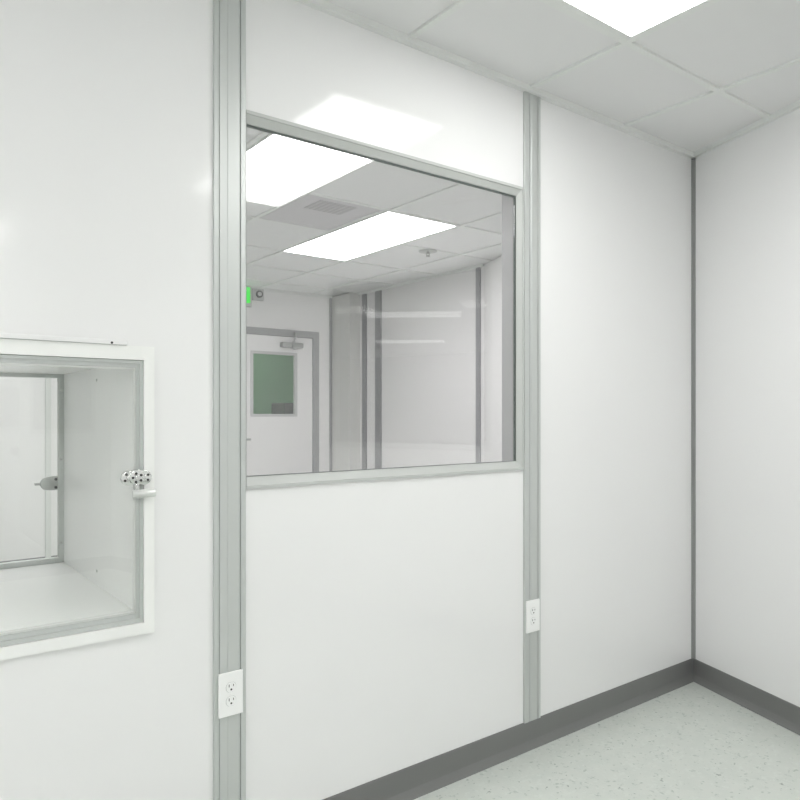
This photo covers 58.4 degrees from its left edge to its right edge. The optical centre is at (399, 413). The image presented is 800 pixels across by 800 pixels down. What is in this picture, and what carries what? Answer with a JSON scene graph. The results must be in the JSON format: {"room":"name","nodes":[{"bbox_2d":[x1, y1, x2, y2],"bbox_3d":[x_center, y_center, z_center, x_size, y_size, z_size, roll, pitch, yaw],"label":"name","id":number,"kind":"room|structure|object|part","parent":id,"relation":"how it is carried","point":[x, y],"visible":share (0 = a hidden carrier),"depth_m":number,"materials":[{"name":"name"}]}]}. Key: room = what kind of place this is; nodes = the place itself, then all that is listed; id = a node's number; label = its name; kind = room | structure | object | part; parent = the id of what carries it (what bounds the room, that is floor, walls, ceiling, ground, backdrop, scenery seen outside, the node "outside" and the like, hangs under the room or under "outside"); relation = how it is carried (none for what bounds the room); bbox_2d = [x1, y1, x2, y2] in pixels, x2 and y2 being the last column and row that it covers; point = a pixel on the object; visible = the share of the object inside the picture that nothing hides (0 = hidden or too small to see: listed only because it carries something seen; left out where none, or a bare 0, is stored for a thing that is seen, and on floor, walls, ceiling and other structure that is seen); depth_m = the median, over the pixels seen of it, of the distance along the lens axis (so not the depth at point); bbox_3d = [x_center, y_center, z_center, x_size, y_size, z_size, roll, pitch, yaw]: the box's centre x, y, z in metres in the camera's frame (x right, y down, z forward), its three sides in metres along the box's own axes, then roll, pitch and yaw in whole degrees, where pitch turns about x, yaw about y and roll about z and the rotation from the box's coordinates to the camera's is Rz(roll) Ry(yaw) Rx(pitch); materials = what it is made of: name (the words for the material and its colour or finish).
{"room":"clean room","nodes":[
{"label":"clean room","id":0,"kind":"room"},
{"bbox_2d":[0,291,328,561],"bbox_3d":[-3.103,0.023,5.965,6.150,2.570,0.100,0,0,-38],"label":"wall","id":1,"kind":"structure","parent":0,"point":[22,399],"depth_m":5.96,"materials":[{"name":"white paint"}]},
{"bbox_2d":[0,555,56,562],"bbox_3d":[-2.399,1.248,5.049,6.150,0.104,2.209,0,0,-38],"label":"baseboard","id":2,"kind":"structure","parent":1,"relation":"attached to","point":[55,555],"depth_m":5.90,"materials":[{"name":"grey plastic"}]},
{"bbox_2d":[45,378,50,557],"bbox_3d":[-2.956,0.024,6.007,0.045,2.568,0.012,0,0,-38],"label":"trim","id":3,"kind":"structure","parent":1,"relation":"attached to","point":[47,380],"depth_m":6.00,"materials":[{"name":"white metal"}]},
{"bbox_2d":[246,287,263,306],"bbox_3d":[-1.548,-1.160,7.055,0.445,0.196,0.066,0,0,-38],"label":"exit sign","id":4,"kind":"object","parent":1,"relation":"attached to","point":[255,294],"visible":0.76,"depth_m":7.11,"materials":[{"name":"green"}]},
{"bbox_2d":[246,326,318,475],"bbox_3d":[-1.277,0.219,7.285,1.055,2.178,0.151,0,0,-38],"label":"door","id":5,"kind":"structure","parent":1,"relation":"in","point":[275,443],"depth_m":7.38,"materials":[{"name":"grey metal"}]},
{"bbox_3d":[-1.290,-0.304,7.310,0.528,0.663,0.036,0,0,-38],"label":"lite frame","id":6,"kind":"part","parent":5,"relation":"part of","materials":[{"name":"grey"}]},
{"bbox_2d":[329,298,331,470],"bbox_3d":[-0.746,0.024,7.706,0.026,2.568,0.012,0,0,-38],"label":"trim","id":7,"kind":"structure","parent":1,"relation":"attached to","point":[330,299],"depth_m":7.70,"materials":[{"name":"grey metal"}]},
{"bbox_2d":[246,263,483,297],"bbox_3d":[-2.399,-1.260,5.049,6.150,0.024,2.209,0,0,-38],"label":"trim","id":8,"kind":"structure","parent":1,"relation":"attached to","point":[482,264],"depth_m":7.05,"materials":[{"name":"white paint"}]},
{"bbox_2d":[253,354,292,413],"bbox_3d":[-2.168,0.023,8.727,2.800,2.570,0.080,0,0,-38],"label":"wall","id":9,"kind":"structure","parent":0,"point":[272,374],"depth_m":9.08,"materials":[{"name":"green"}]},
{"bbox_2d":[0,0,690,799],"bbox_3d":[-0.639,0.023,1.961,5.178,2.570,0.078,0,0,-38],"label":"wall","id":10,"kind":"structure","parent":0,"point":[384,618],"depth_m":2.22,"materials":[{"name":"white paint"}]},
{"bbox_2d":[0,333,155,660],"bbox_3d":[-1.198,0.194,1.974,0.768,0.767,0.860,0,0,-38],"label":"chamber","id":11,"kind":"object","parent":10,"relation":"attached to","point":[101,575],"visible":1,"depth_m":1.98,"materials":[{"name":"white paint"},{"name":"aluminium"},{"name":"clear glass"}]},
{"bbox_3d":[-1.451,0.203,2.306,0.710,0.687,0.025,0,0,-38],"label":"door","id":12,"kind":"part","parent":11,"relation":"part of","materials":[{"name":"glass"}]},
{"bbox_3d":[-0.970,-0.184,1.646,0.666,0.013,0.017,0,0,-38],"label":"rail","id":13,"kind":"part","parent":11,"relation":"part of","materials":[{"name":"white metal"}]},
{"bbox_3d":[-0.669,0.206,1.859,0.060,0.021,0.034,0,0,-38],"label":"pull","id":14,"kind":"part","parent":11,"relation":"part of","materials":[{"name":"white metal"}]},
{"bbox_2d":[213,0,245,799],"bbox_3d":[-0.482,-0.026,2.026,0.097,2.444,0.010,0,0,-38],"label":"trim","id":15,"kind":"structure","parent":10,"relation":"attached to","point":[229,16],"depth_m":2.02,"materials":[{"name":"silver metal"}]},
{"bbox_2d":[218,669,242,718],"bbox_3d":[-0.477,0.789,2.017,0.074,0.124,0.009,0,0,-38],"label":"electrical outlet","id":16,"kind":"object","parent":10,"relation":"attached to","point":[230,684],"visible":1,"depth_m":2.01,"materials":[{"name":"white plastic"}]},
{"bbox_2d":[226,695,235,705],"bbox_3d":[-0.476,0.808,2.014,0.032,0.028,0.003,0,0,-38],"label":"receptacle","id":17,"kind":"object","parent":16,"relation":"attached to","point":[230,699],"depth_m":2.01,"materials":[{"name":"white plastic"}]},
{"bbox_2d":[226,682,235,692],"bbox_3d":[-0.476,0.769,2.015,0.032,0.028,0.001,0,0,-38],"label":"receptacle","id":18,"kind":"object","parent":16,"relation":"attached to","point":[230,686],"depth_m":2.01,"materials":[{"name":"white plastic"}]},
{"bbox_2d":[246,109,523,488],"bbox_3d":[-0.009,-0.330,2.444,1.162,1.091,0.092,0,0,-38],"label":"window frame","id":19,"kind":"structure","parent":10,"relation":"in","point":[512,195],"depth_m":2.65,"materials":[{"name":"grey metal"}]},
{"bbox_3d":[-0.006,-0.328,2.417,1.127,1.016,0.006,0,0,-38],"label":"pane","id":20,"kind":"part","parent":19,"relation":"part of","materials":[{"name":"clear glass"}]},
{"bbox_2d":[294,0,694,158],"bbox_3d":[-0.608,-1.260,1.921,5.178,0.024,0.022,0,0,-38],"label":"trim","id":21,"kind":"structure","parent":10,"relation":"attached to","point":[327,7],"depth_m":2.60,"materials":[{"name":"white paint"}]},
{"bbox_2d":[323,659,693,799],"bbox_3d":[-0.608,1.248,1.921,5.178,0.104,0.022,0,0,-38],"label":"baseboard","id":22,"kind":"structure","parent":10,"relation":"attached to","point":[412,782],"depth_m":2.73,"materials":[{"name":"grey plastic"}]},
{"bbox_2d":[523,91,540,722],"bbox_3d":[0.516,-0.026,2.793,0.092,2.444,0.010,0,0,-38],"label":"trim","id":23,"kind":"structure","parent":10,"relation":"attached to","point":[531,103],"depth_m":2.79,"materials":[{"name":"silver metal"}]},
{"bbox_2d":[526,598,539,632],"bbox_3d":[0.517,0.785,2.781,0.074,0.124,0.009,0,0,-38],"label":"electrical outlet","id":24,"kind":"object","parent":10,"relation":"attached to","point":[532,606],"visible":1,"depth_m":2.78,"materials":[{"name":"white plastic"}]},
{"bbox_2d":[531,617,535,624],"bbox_3d":[0.519,0.805,2.779,0.030,0.026,0.002,0,0,-38],"label":"receptacle","id":25,"kind":"object","parent":24,"relation":"attached to","point":[533,619],"depth_m":2.78,"materials":[{"name":"white plastic"}]},
{"bbox_2d":[531,607,535,614],"bbox_3d":[0.519,0.766,2.779,0.030,0.026,0.002,0,0,-38],"label":"receptacle","id":26,"kind":"object","parent":24,"relation":"attached to","point":[533,609],"depth_m":2.78,"materials":[{"name":"white plastic"}]},
{"bbox_2d":[332,293,359,470],"bbox_3d":[-0.580,0.023,7.621,0.130,2.570,0.350,0,0,-38],"label":"wall","id":27,"kind":"structure","parent":0,"point":[345,307],"depth_m":7.51,"materials":[{"name":"white paint"}]},
{"bbox_2d":[360,267,483,468],"bbox_3d":[0.046,0.023,6.979,0.080,2.570,2.289,0,0,-38],"label":"wall","id":28,"kind":"structure","parent":0,"point":[429,326],"depth_m":6.65,"materials":[{"name":"white paint"}]},
{"bbox_2d":[362,294,366,468],"bbox_3d":[-0.370,0.024,7.444,0.012,2.568,0.075,0,0,-38],"label":"trim","id":29,"kind":"structure","parent":28,"relation":"attached to","point":[364,296],"depth_m":7.43,"materials":[{"name":"grey metal"}]},
{"bbox_2d":[375,290,381,467],"bbox_3d":[-0.220,0.024,7.248,0.014,2.568,0.100,0,0,-38],"label":"trim","id":30,"kind":"structure","parent":28,"relation":"attached to","point":[378,294],"depth_m":7.23,"materials":[{"name":"grey metal"}]},
{"bbox_2d":[476,267,480,462],"bbox_3d":[0.667,0.024,6.094,0.014,2.568,0.050,0,0,-38],"label":"trim","id":31,"kind":"structure","parent":28,"relation":"attached to","point":[478,270],"depth_m":6.08,"materials":[{"name":"grey metal"}]},
{"bbox_2d":[484,256,501,461],"bbox_3d":[1.224,0.023,4.876,0.370,2.570,2.607,0,0,-15],"label":"wall","id":32,"kind":"structure","parent":0,"point":[492,269],"depth_m":5.85,"materials":[{"name":"white paint"}]},
{"bbox_2d":[246,0,799,295],"bbox_3d":[-0.303,-1.292,2.372,6.210,0.040,9.130,0,0,-38],"label":"ceiling","id":33,"kind":"structure","parent":0,"point":[725,42],"depth_m":2.76,"materials":[{"name":"white tile"}]},
{"bbox_2d":[246,133,371,203],"bbox_3d":[-0.495,-1.267,3.568,0.556,0.009,1.436,0,0,-38],"label":"recessed light","id":34,"kind":"object","parent":33,"relation":"in","point":[279,169],"visible":0.34,"depth_m":3.67,"materials":[{"name":"white paint"}]},
{"bbox_2d":[260,194,381,230],"bbox_3d":[-0.507,-1.266,4.520,0.524,0.009,0.636,0,0,-38],"label":"ceiling vent","id":35,"kind":"object","parent":33,"relation":"in","point":[311,211],"visible":1,"depth_m":4.51,"materials":[{"name":"grey metal"}]},
{"bbox_2d":[281,211,457,260],"bbox_3d":[-0.264,-1.267,5.180,0.591,0.009,1.411,0,0,-38],"label":"recessed light","id":36,"kind":"object","parent":33,"relation":"in","point":[385,229],"visible":1,"depth_m":5.11,"materials":[{"name":"white paint"}]},
{"bbox_2d":[246,127,501,293],"bbox_3d":[-1.675,-1.267,4.107,6.150,0.010,4.587,0,0,-38],"label":"grid","id":37,"kind":"object","parent":33,"relation":"attached to","point":[262,134],"visible":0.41,"depth_m":4.95,"materials":[{"name":"white paint"}]},
{"bbox_2d":[419,249,436,256],"bbox_3d":[0.217,-1.240,5.536,0.144,0.045,0.144,0,0,-38],"label":"sprinkler","id":38,"kind":"object","parent":33,"relation":"attached to","point":[424,251],"visible":1,"depth_m":5.53,"materials":[{"name":"silver metal"}]},
{"bbox_2d":[408,0,799,126],"bbox_3d":[0.650,-1.267,0.156,5.021,0.010,4.355,0,0,-38],"label":"grid","id":39,"kind":"object","parent":33,"relation":"attached to","point":[457,5],"visible":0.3,"depth_m":2.56,"materials":[{"name":"white paint"}]},
{"bbox_2d":[552,0,710,39],"bbox_3d":[1.011,-1.267,1.628,0.578,0.009,1.546,0,0,-38],"label":"recessed light","id":40,"kind":"object","parent":33,"relation":"in","point":[627,19],"visible":1,"depth_m":2.25,"materials":[{"name":"white paint"}]},
{"bbox_2d":[414,682,799,799],"bbox_3d":[-0.324,1.334,2.349,6.150,0.068,9.020,0,0,-38],"label":"floor","id":41,"kind":"structure","parent":0,"point":[690,741],"depth_m":2.66,"materials":[{"name":"tile"}]},
{"bbox_2d":[696,108,799,706],"bbox_3d":[2.194,0.023,1.327,0.078,2.570,4.617,0,0,-18],"label":"wall","id":42,"kind":"structure","parent":0,"point":[748,186],"depth_m":3.17,"materials":[{"name":"white paint"}]},
{"bbox_2d":[691,158,695,658],"bbox_3d":[1.437,-0.026,3.496,0.016,2.444,0.018,0,0,-38],"label":"trim","id":43,"kind":"structure","parent":42,"relation":"attached to","point":[693,161],"depth_m":3.50,"materials":[{"name":"grey metal"}]},
{"bbox_2d":[693,658,799,734],"bbox_3d":[2.146,1.248,1.311,0.022,0.104,4.617,0,0,-18],"label":"baseboard","id":44,"kind":"structure","parent":42,"relation":"attached to","point":[773,708],"depth_m":3.16,"materials":[{"name":"grey plastic"}]},
{"bbox_2d":[694,100,799,157],"bbox_3d":[2.146,-1.260,1.311,0.022,0.024,4.617,0,0,-18],"label":"trim","id":45,"kind":"structure","parent":42,"relation":"attached to","point":[794,106],"depth_m":3.15,"materials":[{"name":"white paint"}]},
{"bbox_3d":[-1.671,1.339,8.081,2.960,0.059,1.710,0,0,-38],"label":"floor","id":46,"kind":"structure","parent":0,"visible":0},
{"bbox_2d":[272,403,292,413],"bbox_3d":[-1.358,0.588,8.732,0.650,1.441,0.500,0,0,-38],"label":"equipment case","id":47,"kind":"object","parent":46,"relation":"on","point":[277,408],"visible":0.16,"depth_m":8.59,"materials":[{"name":"grey"}]}
]}

